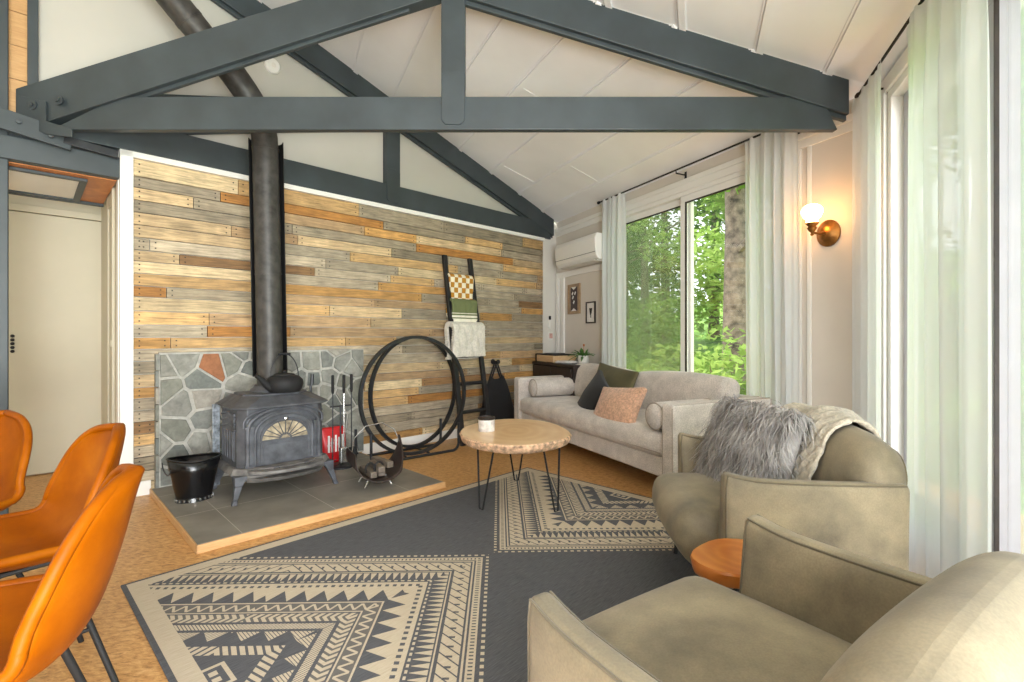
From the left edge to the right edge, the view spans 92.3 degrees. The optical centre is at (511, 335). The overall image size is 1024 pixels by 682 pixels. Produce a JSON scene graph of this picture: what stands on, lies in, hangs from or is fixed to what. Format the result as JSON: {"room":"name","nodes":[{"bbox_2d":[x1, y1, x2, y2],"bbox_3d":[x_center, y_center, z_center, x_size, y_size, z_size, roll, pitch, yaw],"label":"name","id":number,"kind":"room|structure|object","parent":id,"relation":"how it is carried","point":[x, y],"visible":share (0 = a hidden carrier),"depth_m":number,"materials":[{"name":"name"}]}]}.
{"room":"living room","nodes":[
{"label":"living room","id":0,"kind":"room"},
{"bbox_2d":[9,194,100,475],"bbox_3d":[-4.521,-0.180,3.374,2.850,2.600,0.100,0,0,-45],"label":"wall","id":1,"kind":"structure","parent":0,"point":[17,199],"depth_m":4.04,"materials":[{"name":"beige paint"}]},
{"bbox_2d":[9,203,100,474],"bbox_3d":[-3.816,0.040,3.955,0.930,2.160,0.056,0,0,-45],"label":"door","id":2,"kind":"structure","parent":1,"relation":"in","point":[55,262],"depth_m":4.02,"materials":[{"name":"beige paint"}]},
{"bbox_2d":[9,162,115,206],"bbox_3d":[-3.394,-1.070,3.349,1.020,0.044,0.860,0,0,-45],"label":"ceiling","id":3,"kind":"structure","parent":0,"point":[24,180],"depth_m":3.47,"materials":[{"name":"beige paint"}]},
{"bbox_2d":[101,183,115,423],"bbox_3d":[-3.136,-0.060,3.864,0.090,2.360,1.070,0,0,-45],"label":"wall","id":4,"kind":"structure","parent":0,"point":[108,212],"depth_m":3.81,"materials":[{"name":"beige paint"}]},
{"bbox_2d":[38,0,555,488],"bbox_3d":[-1.164,-1.012,4.956,5.250,4.265,0.132,0,0,-45],"label":"wall","id":5,"kind":"structure","parent":0,"point":[157,184],"depth_m":4.35,"materials":[{"name":"wood"}]},
{"bbox_2d":[119,149,133,464],"bbox_3d":[-2.688,-0.080,3.421,0.075,2.400,0.130,0,0,-45],"label":"trim","id":6,"kind":"structure","parent":5,"relation":"attached to","point":[126,180],"depth_m":3.38,"materials":[{"name":"paint"}]},
{"bbox_2d":[264,58,280,74],"bbox_3d":[-1.984,-2.245,4.086,0.124,0.124,0.043,0,0,-45],"label":"smoke detector","id":7,"kind":"object","parent":5,"relation":"attached to","point":[272,66],"visible":0.89,"depth_m":4.07,"materials":[{"name":"paint"}]},
{"bbox_2d":[136,427,464,496],"bbox_3d":[-1.031,1.070,4.999,4.500,0.100,0.014,0,0,-45],"label":"baseboard","id":8,"kind":"structure","parent":5,"relation":"attached to","point":[144,486],"depth_m":4.83,"materials":[{"name":"paint"}]},
{"bbox_2d":[121,149,544,240],"bbox_3d":[-1.136,-1.256,4.899,4.350,0.039,0.053,0,0,-45],"label":"trim","id":9,"kind":"structure","parent":5,"relation":"attached to","point":[140,156],"depth_m":4.33,"materials":[{"name":"paint"}]},
{"bbox_2d":[548,316,550,327],"bbox_3d":[0.500,-0.182,6.502,0.040,0.165,0.020,0,0,-45],"label":"remote holder","id":10,"kind":"object","parent":5,"relation":"attached to","point":[549,320],"visible":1,"depth_m":6.49,"materials":[{"name":"paint"}]},
{"bbox_2d":[549,332,552,339],"bbox_3d":[0.514,0.000,6.523,0.076,0.110,0.010,0,0,-45],"label":"wall plate","id":11,"kind":"object","parent":5,"relation":"attached to","point":[550,333],"visible":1,"depth_m":6.52,"materials":[{"name":"paint"}]},
{"bbox_2d":[0,438,657,681],"bbox_3d":[-0.800,1.150,2.700,8.000,0.060,9.800,0,0,0],"label":"floor","id":12,"kind":"structure","parent":0,"point":[151,545],"depth_m":2.78,"materials":[{"name":"brown wood"}]},
{"bbox_2d":[0,0,8,514],"bbox_3d":[-3.179,-0.930,2.957,0.214,4.100,0.100,0,0,-45],"label":"column","id":13,"kind":"structure","parent":12,"relation":"on","point":[4,4],"depth_m":2.98,"materials":[{"name":"grey paint"}]},
{"bbox_2d":[9,0,26,111],"bbox_3d":[-3.100,-2.123,3.077,0.105,1.886,0.040,0,0,-45],"label":"panelling","id":14,"kind":"object","parent":13,"relation":"attached to","point":[17,8],"visible":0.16,"depth_m":3.07,"materials":[{"name":"brown wood"}]},
{"bbox_2d":[0,134,119,180],"bbox_3d":[-2.948,-1.145,3.150,0.674,0.140,0.110,0,0,-45],"label":"beam","id":15,"kind":"structure","parent":13,"relation":"attached to","point":[14,149],"depth_m":3.13,"materials":[{"name":"grey paint"}]},
{"bbox_2d":[8,132,84,150],"bbox_3d":[-2.945,-1.265,3.202,0.750,0.170,0.060,0,0,-45],"label":"beam","id":16,"kind":"structure","parent":15,"relation":"on","point":[9,133],"depth_m":3.05,"materials":[{"name":"grey paint"}]},
{"bbox_2d":[0,410,32,578],"bbox_3d":[-2.081,0.712,1.754,0.499,0.822,0.543,0,0,5],"label":"dining chair","id":17,"kind":"object","parent":12,"relation":"on","point":[16,434],"visible":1,"depth_m":1.92,"materials":[{"name":"orange leather"}]},
{"bbox_2d":[0,423,125,681],"bbox_3d":[-1.512,0.712,1.501,0.499,0.822,0.543,0,0,37],"label":"dining chair","id":18,"kind":"object","parent":12,"relation":"on","point":[30,539],"visible":0.77,"depth_m":1.65,"materials":[{"name":"orange leather"}]},
{"bbox_2d":[0,463,144,681],"bbox_3d":[-1.091,0.712,1.009,0.543,0.822,0.499,0,0,-32],"label":"dining chair","id":19,"kind":"object","parent":12,"relation":"on","point":[42,615],"visible":1,"depth_m":0.98,"materials":[{"name":"orange leather"}]},
{"bbox_2d":[149,452,444,554],"bbox_3d":[-1.521,1.097,3.546,1.584,0.046,1.332,0,0,-45],"label":"hearth","id":20,"kind":"object","parent":12,"relation":"on","point":[262,509],"visible":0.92,"depth_m":3.18,"materials":[{"name":"stone"}]},
{"bbox_2d":[161,452,221,503],"bbox_3d":[-2.099,0.930,3.251,0.320,0.290,0.267,0,0,-45],"label":"coal hod","id":21,"kind":"object","parent":20,"relation":"on","point":[192,476],"visible":1,"depth_m":3.17,"materials":[{"name":"black metal"}]},
{"bbox_2d":[154,349,363,487],"bbox_3d":[-1.958,0.598,4.037,1.590,0.955,0.056,0,0,-45],"label":"shield","id":22,"kind":"object","parent":20,"relation":"on","point":[188,384],"visible":0.62,"depth_m":3.70,"materials":[{"name":"grey stone"}]},
{"bbox_2d":[212,374,337,506],"bbox_3d":[-1.659,0.685,3.489,0.700,0.780,0.610,0,0,-45],"label":"wood stove","id":23,"kind":"object","parent":20,"relation":"on","point":[267,436],"visible":0.98,"depth_m":3.35,"materials":[{"name":"metal"}]},
{"bbox_2d":[155,0,287,385],"bbox_3d":[-2.184,-1.236,3.205,1.377,3.184,0.206,0,0,-45],"label":"stovepipe","id":24,"kind":"object","parent":23,"relation":"on","point":[266,157],"visible":0.76,"depth_m":3.51,"materials":[{"name":"black metal"}]},
{"bbox_2d":[254,352,303,392],"bbox_3d":[-1.663,0.258,3.499,0.341,0.280,0.254,0,0,-45],"label":"kettle","id":25,"kind":"object","parent":23,"relation":"on","point":[284,382],"visible":1,"depth_m":3.44,"materials":[{"name":"black metal"}]},
{"bbox_2d":[322,425,345,461],"bbox_3d":[-1.534,0.925,4.199,0.224,0.300,0.144,0,0,-45],"label":"bag","id":26,"kind":"object","parent":20,"relation":"on","point":[327,431],"visible":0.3,"depth_m":4.15,"materials":[{"name":"red plastic"}]},
{"bbox_2d":[330,374,356,469],"bbox_3d":[-1.409,0.695,4.045,0.198,0.760,0.198,0,0,23],"label":"fireplace tool set","id":27,"kind":"object","parent":20,"relation":"on","point":[343,464],"visible":0.74,"depth_m":4.00,"materials":[{"name":"black metal"}]},
{"bbox_2d":[346,422,402,487],"bbox_3d":[-0.996,0.858,3.607,0.362,0.441,0.400,0,0,-30],"label":"cradle","id":28,"kind":"object","parent":20,"relation":"on","point":[391,473],"visible":0.83,"depth_m":3.58,"materials":[{"name":"black metal"}]},
{"bbox_2d":[360,465,376,478],"bbox_3d":[-1.045,0.985,3.578,0.050,0.045,0.240,0,0,-36],"label":"kindling","id":29,"kind":"object","parent":28,"relation":"in","point":[371,473],"visible":0.85,"depth_m":3.52,"materials":[{"name":"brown wood"}]},
{"bbox_2d":[365,462,375,472],"bbox_3d":[-1.003,0.930,3.487,0.076,0.073,0.014,0,0,-30],"label":"loop","id":30,"kind":"object","parent":28,"relation":"attached to","point":[372,463],"visible":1,"depth_m":3.48,"materials":[{"name":"black metal"}]},
{"bbox_2d":[368,460,384,472],"bbox_3d":[-0.982,0.945,3.569,0.050,0.045,0.240,0,0,-33],"label":"kindling","id":31,"kind":"object","parent":28,"relation":"in","point":[380,468],"visible":0.84,"depth_m":3.49,"materials":[{"name":"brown wood"}]},
{"bbox_2d":[372,456,392,467],"bbox_3d":[-0.965,0.935,3.660,0.050,0.045,0.240,0,0,-45],"label":"kindling","id":32,"kind":"object","parent":28,"relation":"in","point":[387,463],"visible":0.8,"depth_m":3.61,"materials":[{"name":"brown wood"}]},
{"bbox_2d":[354,336,465,460],"bbox_3d":[-0.946,0.558,4.725,1.239,1.125,0.443,0,0,-40],"label":"rack","id":33,"kind":"object","parent":12,"relation":"on","point":[386,349],"visible":0.83,"depth_m":4.59,"materials":[{"name":"black metal"}]},
{"bbox_2d":[121,467,738,681],"bbox_3d":[0.087,1.115,2.329,2.470,0.010,2.720,0,0,43],"label":"area rug","id":34,"kind":"object","parent":12,"relation":"on","point":[438,587],"visible":0.65,"depth_m":2.17,"materials":[{"name":"beige fabric"}]},
{"bbox_2d":[459,419,571,511],"bbox_3d":[0.016,0.885,3.396,0.753,0.470,0.969,0,0,-3],"label":"coffee table","id":35,"kind":"object","parent":34,"relation":"on","point":[510,436],"visible":0.94,"depth_m":3.15,"materials":[{"name":"brown wood"}]},
{"bbox_2d":[478,415,494,431],"bbox_3d":[-0.175,0.601,3.370,0.120,0.097,0.120,0,0,-17],"label":"candle jar","id":36,"kind":"object","parent":35,"relation":"on","point":[486,423],"visible":1,"depth_m":3.32,"materials":[{"name":"white glass"}]},
{"bbox_2d":[690,538,742,591],"bbox_3d":[0.752,0.921,1.621,0.337,0.398,0.258,0,0,-29],"label":"side table","id":37,"kind":"object","parent":34,"relation":"on","point":[718,561],"visible":0.26,"depth_m":1.58,"materials":[{"name":"brown wood"}]},
{"bbox_2d":[527,514,1023,681],"bbox_3d":[0.504,0.741,0.975,0.846,0.760,0.853,0,0,-34],"label":"armchair","id":38,"kind":"object","parent":34,"relation":"on","point":[804,609],"visible":1,"depth_m":0.99,"materials":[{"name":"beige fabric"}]},
{"bbox_2d":[582,576,851,681],"bbox_3d":[0.474,0.810,1.019,0.640,0.310,0.740,0,0,-34],"label":"seat cushion","id":39,"kind":"object","parent":38,"relation":"on","point":[691,628],"depth_m":1.11,"materials":[{"name":"beige fabric"}]},
{"bbox_2d":[652,424,909,589],"bbox_3d":[1.078,0.741,2.162,0.853,0.760,0.846,0,0,7],"label":"armchair","id":40,"kind":"object","parent":34,"relation":"on","point":[856,500],"visible":0.66,"depth_m":1.77,"materials":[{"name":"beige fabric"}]},
{"bbox_2d":[652,473,720,563],"bbox_3d":[1.025,0.810,2.169,0.740,0.310,0.640,0,0,7],"label":"seat cushion","id":41,"kind":"object","parent":40,"relation":"on","point":[687,505],"depth_m":2.01,"materials":[{"name":"beige fabric"}]},
{"bbox_2d":[690,393,821,483],"bbox_3d":[1.095,0.570,2.268,0.460,0.582,0.665,0,0,-11],"label":"cushion","id":42,"kind":"object","parent":40,"relation":"on","point":[745,438],"visible":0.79,"depth_m":2.15,"materials":[{"name":"grey fur"}]},
{"bbox_2d":[780,402,880,479],"bbox_3d":[1.381,0.566,2.246,0.374,0.522,0.586,0,0,7],"label":"knitted throw","id":43,"kind":"object","parent":40,"relation":"on","point":[828,419],"visible":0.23,"depth_m":2.03,"materials":[{"name":"beige fabric"}]},
{"bbox_2d":[442,255,490,445],"bbox_3d":[-0.481,0.128,5.268,0.430,1.990,0.369,0,0,-45],"label":"blanket ladder","id":44,"kind":"object","parent":12,"relation":"on","point":[457,383],"visible":0.7,"depth_m":5.21,"materials":[{"name":"black wood"}]},
{"bbox_2d":[446,273,473,315],"bbox_3d":[-0.571,-0.439,5.358,0.348,0.461,0.100,0,0,-45],"label":"throw blanket","id":45,"kind":"object","parent":44,"relation":"hanging from","point":[461,286],"visible":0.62,"depth_m":5.32,"materials":[{"name":"orange fabric"}]},
{"bbox_2d":[446,298,476,321],"bbox_3d":[-0.537,-0.174,5.324,0.365,0.451,0.121,0,0,-45],"label":"throw blanket","id":46,"kind":"object","parent":44,"relation":"hanging from","point":[463,310],"visible":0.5,"depth_m":5.27,"materials":[{"name":"green fabric"}]},
{"bbox_2d":[444,321,485,359],"bbox_3d":[-0.505,0.051,5.290,0.459,0.408,0.192,0,0,-45],"label":"throw blanket","id":47,"kind":"object","parent":44,"relation":"hanging from","point":[468,338],"visible":0.93,"depth_m":5.20,"materials":[{"name":"grey fabric"}]},
{"bbox_2d":[479,359,513,419],"bbox_3d":[-0.168,0.685,5.738,0.665,0.830,0.147,0,0,-45],"label":"tote bag","id":48,"kind":"object","parent":12,"relation":"on","point":[500,401],"visible":0.73,"depth_m":5.69,"materials":[{"name":"black fabric"}]},
{"bbox_2d":[532,361,580,395],"bbox_3d":[0.642,0.720,5.885,0.440,0.800,0.980,0,0,-25],"label":"desk","id":49,"kind":"object","parent":12,"relation":"on","point":[540,368],"visible":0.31,"depth_m":5.74,"materials":[{"name":"brown wood"}]},
{"bbox_2d":[535,353,575,362],"bbox_3d":[0.532,0.265,6.099,0.320,0.106,0.480,0,0,-25],"label":"record player","id":50,"kind":"object","parent":49,"relation":"on","point":[544,357],"visible":0.91,"depth_m":5.92},
{"bbox_2d":[555,360,577,363],"bbox_3d":[0.647,0.303,5.711,0.226,0.032,0.251,0,0,-36],"label":"magazine stack","id":51,"kind":"object","parent":49,"relation":"on","point":[559,361],"visible":0.86,"depth_m":5.64,"materials":[{"name":"paper"}]},
{"bbox_2d":[557,360,577,361],"bbox_3d":[0.647,0.292,5.711,0.190,0.010,0.200,0,0,-25],"label":"magazine","id":52,"kind":"object","parent":51,"relation":"on","point":[557,360],"depth_m":5.69,"materials":[{"name":"white paper"}]},
{"bbox_2d":[569,344,594,362],"bbox_3d":[0.818,0.205,5.592,0.264,0.230,0.290,0,0,-44],"label":"potted plant","id":53,"kind":"object","parent":49,"relation":"on","point":[582,357],"visible":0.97,"depth_m":5.57,"materials":[{"name":"green plant"}]},
{"bbox_2d":[514,363,771,475],"bbox_3d":[0.962,0.707,4.495,0.955,0.826,2.442,0,0,-25],"label":"sofa","id":54,"kind":"object","parent":12,"relation":"on","point":[637,445],"visible":0.48,"depth_m":3.86,"materials":[{"name":"beige fabric"}]},
{"bbox_2d":[529,377,574,396],"bbox_3d":[0.452,0.555,5.361,0.542,0.194,0.194,0,0,-25],"label":"bolster cushion","id":55,"kind":"object","parent":54,"relation":"on","point":[546,386],"visible":0.83,"depth_m":5.27,"materials":[{"name":"grey fabric"}]},
{"bbox_2d":[521,395,661,456],"bbox_3d":[0.909,0.745,4.471,0.840,0.220,2.200,0,0,-25],"label":"seat cushion","id":56,"kind":"object","parent":54,"relation":"on","point":[637,439],"depth_m":4.06,"materials":[{"name":"grey fabric"}]},
{"bbox_2d":[577,370,608,409],"bbox_3d":[0.734,0.570,4.505,0.249,0.500,0.558,0,0,1],"label":"throw pillow","id":57,"kind":"object","parent":54,"relation":"on","point":[589,398],"visible":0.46,"depth_m":4.40,"materials":[{"name":"black fabric"}]},
{"bbox_2d":[574,363,632,396],"bbox_3d":[0.945,0.515,5.105,0.278,0.442,1.057,0,0,-25],"label":"cushion","id":58,"kind":"object","parent":54,"relation":"on","point":[586,372],"depth_m":5.24,"materials":[{"name":"grey fabric"}]},
{"bbox_2d":[597,362,638,387],"bbox_3d":[0.940,0.520,4.678,0.220,0.516,0.575,0,0,-25],"label":"throw pillow","id":59,"kind":"object","parent":54,"relation":"on","point":[615,377],"visible":0.44,"depth_m":4.57,"materials":[{"name":"fabric"}]},
{"bbox_2d":[594,387,647,422],"bbox_3d":[0.848,0.575,3.974,0.218,0.364,0.560,0,0,-25],"label":"throw pillow","id":60,"kind":"object","parent":54,"relation":"on","point":[623,405],"visible":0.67,"depth_m":3.84,"materials":[{"name":"fabric"}]},
{"bbox_2d":[645,398,710,429],"bbox_3d":[1.214,0.555,3.510,0.542,0.194,0.194,0,0,-25],"label":"bolster cushion","id":61,"kind":"object","parent":54,"relation":"on","point":[653,412],"visible":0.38,"depth_m":3.40,"materials":[{"name":"grey fabric"}]},
{"bbox_2d":[634,371,739,408],"bbox_3d":[1.405,0.515,4.117,0.278,0.440,1.085,0,0,-25],"label":"cushion","id":62,"kind":"object","parent":54,"relation":"on","point":[662,386],"depth_m":3.96,"materials":[{"name":"grey fabric"}]},
{"bbox_2d":[258,0,919,222],"bbox_3d":[-0.245,-2.334,2.682,5.709,1.828,7.999,0,0,0],"label":"ceiling","id":63,"kind":"structure","parent":0,"point":[564,175],"depth_m":3.77,"materials":[{"name":"paint"}]},
{"bbox_2d":[73,0,553,238],"bbox_3d":[-1.266,-2.088,4.776,5.047,1.624,0.087,0,0,-45],"label":"roof truss","id":64,"kind":"object","parent":63,"relation":"attached to","point":[530,220],"visible":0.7,"depth_m":4.56,"materials":[{"name":"grey paint"}]},
{"bbox_2d":[16,0,848,137],"bbox_3d":[-0.490,-2.094,3.057,5.140,1.748,0.123,0,0,0],"label":"roof truss","id":65,"kind":"object","parent":63,"relation":"attached to","point":[118,94],"visible":0.96,"depth_m":3.05,"materials":[{"name":"grey paint"}]},
{"bbox_2d":[0,107,118,158],"bbox_3d":[-2.860,-1.270,3.068,0.641,0.178,0.070,0,0,-45],"label":"beam","id":66,"kind":"structure","parent":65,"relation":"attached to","point":[10,121],"depth_m":3.02,"materials":[{"name":"grey paint"}]},
{"bbox_2d":[556,98,854,410],"bbox_3d":[1.478,-0.305,4.846,0.162,2.950,3.950,0,0,-25],"label":"wall","id":67,"kind":"structure","parent":0,"point":[831,158],"depth_m":3.36,"materials":[{"name":"beige paint"}]},
{"bbox_2d":[555,232,601,269],"bbox_3d":[0.825,-0.989,5.838,0.222,0.302,0.880,0,0,-25],"label":"air conditioner","id":68,"kind":"object","parent":67,"relation":"attached to","point":[586,250],"visible":0.82,"depth_m":5.70,"materials":[{"name":"paint"}]},
{"bbox_2d":[556,264,601,352],"bbox_3d":[0.821,0.145,6.090,0.026,1.950,1.060,0,0,-25],"label":"trim","id":69,"kind":"structure","parent":67,"relation":"attached to","point":[560,277],"depth_m":6.43,"materials":[{"name":"paint"}]},
{"bbox_2d":[586,301,595,322],"bbox_3d":[0.935,-0.280,5.845,0.020,0.255,0.190,0,0,-25],"label":"framed print","id":70,"kind":"object","parent":67,"relation":"attached to","point":[590,306],"visible":1,"depth_m":5.83,"materials":[{"name":"white paper"}]},
{"bbox_2d":[626,161,744,371],"bbox_3d":[1.594,-0.172,4.563,0.131,2.485,2.300,0,0,-25],"label":"window","id":71,"kind":"structure","parent":67,"relation":"in","point":[685,200],"depth_m":4.51,"materials":[{"name":"paint"}]},
{"bbox_2d":[597,133,799,203],"bbox_3d":[1.524,-1.473,4.453,0.131,0.076,2.440,0,0,-25],"label":"curtain rod","id":72,"kind":"object","parent":67,"relation":"attached to","point":[755,136],"visible":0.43,"depth_m":4.37,"materials":[{"name":"black metal"}]},
{"bbox_2d":[602,193,625,367],"bbox_3d":[1.081,-0.200,5.290,0.085,2.600,0.414,0,0,-25],"label":"curtain","id":73,"kind":"object","parent":72,"relation":"hanging from","point":[614,208],"visible":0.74,"depth_m":5.25,"materials":[{"name":"white fabric"}]},
{"bbox_2d":[745,133,798,406],"bbox_3d":[1.875,-0.200,3.576,0.069,2.600,0.428,0,0,-27],"label":"curtain","id":74,"kind":"object","parent":72,"relation":"hanging from","point":[771,159],"visible":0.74,"depth_m":3.56,"materials":[{"name":"white fabric"}]},
{"bbox_2d":[555,113,852,236],"bbox_3d":[1.405,-1.373,4.828,0.032,0.105,3.880,0,0,-25],"label":"trim","id":75,"kind":"structure","parent":67,"relation":"attached to","point":[805,140],"depth_m":4.22,"materials":[{"name":"paint"}]},
{"bbox_2d":[798,146,811,404],"bbox_3d":[2.044,-0.100,3.466,0.020,2.440,0.130,0,0,-25],"label":"trim","id":76,"kind":"structure","parent":67,"relation":"attached to","point":[809,148],"depth_m":3.43,"materials":[{"name":"paint"}]},
{"bbox_2d":[801,203,840,246],"bbox_3d":[2.022,-0.734,3.256,0.239,0.268,0.156,0,0,-25],"label":"wall sconce","id":77,"kind":"object","parent":67,"relation":"attached to","point":[828,233],"visible":1,"depth_m":3.24,"materials":[{"name":"gold metal"}]},
{"bbox_2d":[887,93,887,443],"bbox_3d":[1.749,-0.330,1.457,0.140,3.000,3.300,0,0,20],"label":"wall","id":78,"kind":"structure","parent":0,"point":[887,93],"depth_m":2.90,"materials":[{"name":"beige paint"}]},
{"bbox_2d":[854,0,923,97],"bbox_3d":[1.671,-1.468,1.636,0.131,0.076,3.020,0,0,20],"label":"curtain rod","id":79,"kind":"object","parent":78,"relation":"attached to","point":[921,1],"visible":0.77,"depth_m":2.54,"materials":[{"name":"metal"}]},
{"bbox_2d":[851,60,880,436],"bbox_3d":[2.094,-0.198,2.915,0.041,2.595,0.606,0,0,20],"label":"curtain","id":80,"kind":"object","parent":79,"relation":"hanging from","point":[866,109],"visible":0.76,"depth_m":2.90,"materials":[{"name":"white fabric"}]},
{"bbox_2d":[906,0,991,577],"bbox_3d":[1.762,-0.198,2.029,0.058,2.595,0.700,0,0,20],"label":"curtain","id":81,"kind":"object","parent":79,"relation":"hanging from","point":[949,298],"visible":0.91,"depth_m":1.95,"materials":[{"name":"white fabric"}]},
{"bbox_2d":[881,0,1023,553],"bbox_3d":[1.736,-0.223,1.494,0.130,2.585,3.100,0,0,20],"label":"window","id":82,"kind":"structure","parent":78,"relation":"in","point":[1006,17],"depth_m":1.88,"materials":[{"name":"glass"}]},
{"bbox_3d":[-4.054,-1.355,2.950,2.920,0.050,1.160,0,0,-45],"label":"ceiling","id":83,"kind":"structure","parent":0,"visible":0},
{"bbox_2d":[27,0,37,84],"bbox_3d":[-3.020,-2.180,3.100,0.050,1.600,0.120,0,0,-45],"label":"column","id":84,"kind":"structure","parent":83,"relation":"on","point":[32,5],"depth_m":3.06,"materials":[{"name":"grey paint"}]},
{"label":"outside","id":85,"kind":"structure","parent":0,"visible":0},
{"bbox_2d":[628,304,722,375],"bbox_3d":[11.000,-1.522,4.000,24.000,6.485,36.000,0,0,0],"label":"lawn","id":86,"kind":"structure","parent":85,"point":[704,341],"depth_m":15.37,"materials":[{"name":"green plant"}]},
{"bbox_2d":[554,222,680,334],"bbox_3d":[3.060,-3.349,16.509,5.885,8.827,6.341,0,0,9],"label":"tree","id":87,"kind":"object","parent":86,"relation":"on","point":[630,296],"visible":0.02,"depth_m":16.27,"materials":[{"name":"green plant"}]},
{"bbox_2d":[628,231,640,343],"bbox_3d":[1.736,-2.475,13.700,4.010,8.239,4.900,0,0,-43],"label":"tree","id":88,"kind":"object","parent":86,"relation":"on","point":[628,231],"visible":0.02,"depth_m":13.40,"materials":[{"name":"green plant"}]},
{"bbox_2d":[626,353,643,370],"bbox_3d":[1.914,0.979,8.713,1.658,1.392,1.637,0,0,-40],"label":"shrub","id":89,"kind":"object","parent":86,"relation":"on","point":[627,363],"visible":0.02,"depth_m":8.63,"materials":[{"name":"green plant"}]},
{"bbox_2d":[632,356,696,371],"bbox_3d":[2.364,0.979,7.413,1.658,1.392,1.637,0,0,-40],"label":"shrub","id":90,"kind":"object","parent":86,"relation":"on","point":[675,357],"visible":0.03,"depth_m":7.42,"materials":[{"name":"green plant"}]},
{"bbox_2d":[627,200,703,359],"bbox_3d":[3.225,-2.389,12.366,4.459,7.490,3.653,0,0,-9],"label":"tree","id":91,"kind":"object","parent":86,"relation":"on","point":[644,273],"visible":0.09,"depth_m":12.36,"materials":[{"name":"green plant"}]},
{"bbox_2d":[626,215,713,368],"bbox_3d":[2.322,-0.840,10.435,3.541,5.044,3.139,0,0,37],"label":"tree","id":92,"kind":"object","parent":86,"relation":"on","point":[664,317],"visible":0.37,"depth_m":10.24,"materials":[{"name":"green plant"}]},
{"bbox_2d":[628,193,724,352],"bbox_3d":[4.805,-3.222,14.885,5.161,8.197,5.665,0,0,-45],"label":"tree","id":93,"kind":"object","parent":86,"relation":"on","point":[675,285],"visible":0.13,"depth_m":14.04,"materials":[{"name":"green plant"}]},
{"bbox_2d":[635,342,718,372],"bbox_3d":[3.051,0.878,9.526,1.800,1.531,1.824,0,0,-11],"label":"shrub","id":94,"kind":"object","parent":86,"relation":"on","point":[669,353],"visible":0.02,"depth_m":9.54,"materials":[{"name":"green plant"}]},
{"bbox_2d":[634,326,745,394],"bbox_3d":[2.715,0.808,6.422,2.209,1.879,2.239,0,0,-19],"label":"shrub","id":95,"kind":"object","parent":86,"relation":"on","point":[714,367],"visible":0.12,"depth_m":6.21,"materials":[{"name":"green plant"}]},
{"bbox_2d":[670,193,724,330],"bbox_3d":[5.486,-1.964,9.393,4.438,6.305,3.900,0,0,37],"label":"tree","id":96,"kind":"object","parent":86,"relation":"on","point":[713,267],"visible":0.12,"depth_m":9.42,"materials":[{"name":"green plant"}]},
{"bbox_2d":[667,185,745,389],"bbox_3d":[3.122,-2.590,7.277,3.761,8.736,4.071,0,0,19],"label":"tree","id":97,"kind":"object","parent":86,"relation":"on","point":[734,292],"visible":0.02,"depth_m":6.95,"materials":[{"name":"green plant"}]},
{"bbox_2d":[694,194,724,337],"bbox_3d":[6.598,-4.869,15.364,6.236,10.486,5.104,0,0,-27],"label":"tree","id":98,"kind":"object","parent":86,"relation":"on","point":[715,218],"visible":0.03,"depth_m":15.42,"materials":[{"name":"green plant"}]},
{"bbox_2d":[698,195,724,304],"bbox_3d":[6.513,-3.855,11.951,5.345,8.988,4.374,0,0,32],"label":"tree","id":99,"kind":"object","parent":86,"relation":"on","point":[712,201],"visible":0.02,"depth_m":11.84,"materials":[{"name":"green plant"}]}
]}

